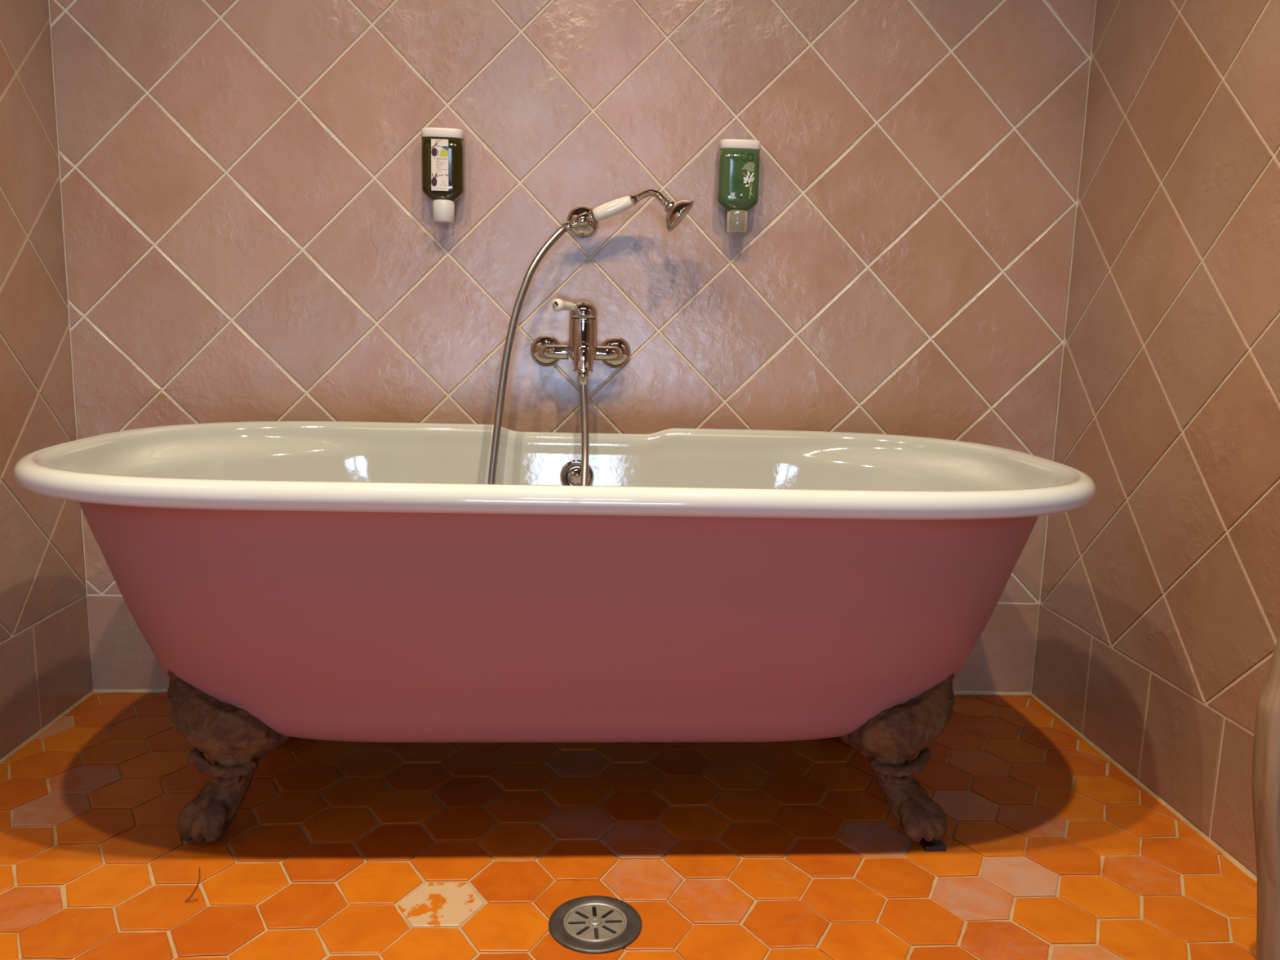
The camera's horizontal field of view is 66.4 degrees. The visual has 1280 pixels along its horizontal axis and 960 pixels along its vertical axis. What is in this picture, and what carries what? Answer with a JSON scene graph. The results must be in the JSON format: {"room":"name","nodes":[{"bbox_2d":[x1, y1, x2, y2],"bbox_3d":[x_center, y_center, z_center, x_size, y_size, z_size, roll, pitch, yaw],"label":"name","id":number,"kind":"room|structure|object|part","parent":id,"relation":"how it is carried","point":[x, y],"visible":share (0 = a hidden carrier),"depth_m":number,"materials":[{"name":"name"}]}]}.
{"room":"bathroom","nodes":[
{"label":"bathroom","id":0,"kind":"room"},
{"bbox_2d":[0,0,92,759],"bbox_3d":[-1.034,-0.377,-0.408,0.122,2.500,4.600,1,9,-4],"label":"wall","id":1,"kind":"structure","parent":0,"point":[46,667],"depth_m":1.80,"materials":[{"name":"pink tile"}]},
{"bbox_2d":[48,0,1097,692],"bbox_3d":[0.334,-0.727,2.014,3.151,2.500,0.122,1,9,-4],"label":"wall","id":2,"kind":"structure","parent":0,"point":[251,233],"depth_m":1.96,"materials":[{"name":"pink tile"}]},
{"bbox_2d":[421,127,464,222],"bbox_3d":[-0.382,-0.589,1.900,0.081,0.172,0.058,1,9,-4],"label":"wall dispenser","id":3,"kind":"object","parent":2,"relation":"attached to","point":[442,149],"visible":1,"depth_m":1.87,"materials":[{"name":"green plastic"}]},
{"bbox_2d":[421,137,464,201],"bbox_3d":[-0.381,-0.600,1.896,0.080,0.114,0.051,1,9,-4],"label":"bottle","id":4,"kind":"object","parent":3,"relation":"on","point":[442,157],"depth_m":1.87,"materials":[{"name":"plastic"}]},
{"bbox_2d":[530,298,631,371],"bbox_3d":[-0.115,-0.283,1.918,0.204,0.137,0.153,1,9,-4],"label":"mixer","id":5,"kind":"object","parent":2,"relation":"attached to","point":[583,348],"visible":1,"depth_m":1.91,"materials":[{"name":"silver metal"}]},
{"bbox_2d":[487,221,588,485],"bbox_3d":[-0.190,-0.088,1.819,0.192,0.796,0.318,1,9,-4],"label":"shower hose","id":6,"kind":"object","parent":5,"relation":"attached to","point":[583,376],"visible":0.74,"depth_m":1.87,"materials":[{"name":"silver metal"}]},
{"bbox_3d":[-0.144,-0.333,1.867,0.024,0.024,0.068,6,10,26],"label":"lever","id":7,"kind":"part","parent":5,"relation":"part of","materials":[{"name":"beige ceramic"}]},
{"bbox_3d":[-0.111,-0.243,1.916,0.041,0.058,0.055,1,9,-4],"label":"spout","id":8,"kind":"part","parent":5,"relation":"part of","materials":[{"name":"silver metal"}]},
{"bbox_2d":[566,204,598,238],"bbox_3d":[-0.113,-0.511,1.924,0.064,0.064,0.069,1,9,-4],"label":"holder","id":9,"kind":"object","parent":2,"relation":"attached to","point":[585,228],"visible":0.84,"depth_m":1.94,"materials":[{"name":"silver metal"}]},
{"bbox_2d":[569,188,693,231],"bbox_3d":[-0.012,-0.520,1.893,0.241,0.081,0.073,5,10,18],"label":"shower","id":10,"kind":"object","parent":9,"relation":"in","point":[677,211],"visible":1,"depth_m":1.88,"materials":[{"name":"silver metal"}]},
{"bbox_3d":[0.078,-0.502,1.865,0.043,0.050,0.064,1,9,-4],"label":"spray plate","id":11,"kind":"part","parent":10,"relation":"part of","materials":[{"name":"grey metal"}]},
{"bbox_2d":[716,138,760,232],"bbox_3d":[0.193,-0.579,1.937,0.081,0.172,0.058,1,9,-4],"label":"wall dispenser","id":12,"kind":"object","parent":2,"relation":"attached to","point":[739,160],"visible":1,"depth_m":1.91,"materials":[{"name":"green plastic"}]},
{"bbox_2d":[716,148,759,211],"bbox_3d":[0.194,-0.591,1.933,0.081,0.114,0.052,1,9,-4],"label":"bottle","id":13,"kind":"object","parent":12,"relation":"on","point":[738,171],"depth_m":1.91,"materials":[{"name":"green plastic"}]},
{"bbox_2d":[0,688,1257,959],"bbox_3d":[0.495,0.862,-0.124,3.251,0.065,4.860,1,9,-4],"label":"floor","id":14,"kind":"structure","parent":0,"point":[332,850],"depth_m":1.48,"materials":[{"name":"tile"}]},
{"bbox_2d":[185,866,199,902],"bbox_3d":[-0.624,0.564,1.366,0.017,0.002,0.084,-2,10,-22],"label":"hair","id":15,"kind":"object","parent":14,"relation":"on","point":[186,900],"visible":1,"depth_m":1.34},
{"bbox_2d":[13,421,1096,851],"bbox_3d":[-0.115,0.237,1.663,1.627,0.583,0.770,1,9,-4],"label":"bathtub","id":16,"kind":"object","parent":14,"relation":"on","point":[349,581],"visible":1,"depth_m":1.38,"materials":[{"name":"pink ceramic"}]},
{"bbox_2d":[31,421,1080,491],"bbox_3d":[-0.113,0.164,1.651,1.589,0.434,0.732,1,9,-4],"label":"basin","id":17,"kind":"object","parent":16,"relation":"in","point":[349,455],"depth_m":1.93,"materials":[{"name":"white ceramic"}]},
{"bbox_2d":[548,895,641,953],"bbox_3d":[-0.059,0.588,1.302,0.124,0.006,0.124,1,9,-4],"label":"floor drain","id":18,"kind":"object","parent":14,"relation":"on","point":[589,924],"visible":1,"depth_m":1.30,"materials":[{"name":"metal"}]},
{"bbox_2d":[1251,633,1279,959],"bbox_3d":[0.805,-0.578,1.038,0.075,2.438,0.048,1,9,-4],"label":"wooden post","id":19,"kind":"object","parent":14,"relation":"on","point":[1265,779],"visible":1,"depth_m":1.19,"materials":[{"name":"brown wood"}]},
{"bbox_2d":[1031,0,1279,876],"bbox_3d":[0.980,-0.639,1.572,0.102,2.500,0.860,1,9,-4],"label":"wall","id":20,"kind":"structure","parent":0,"point":[1158,626],"depth_m":1.67,"materials":[{"name":"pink tile"}]}
]}

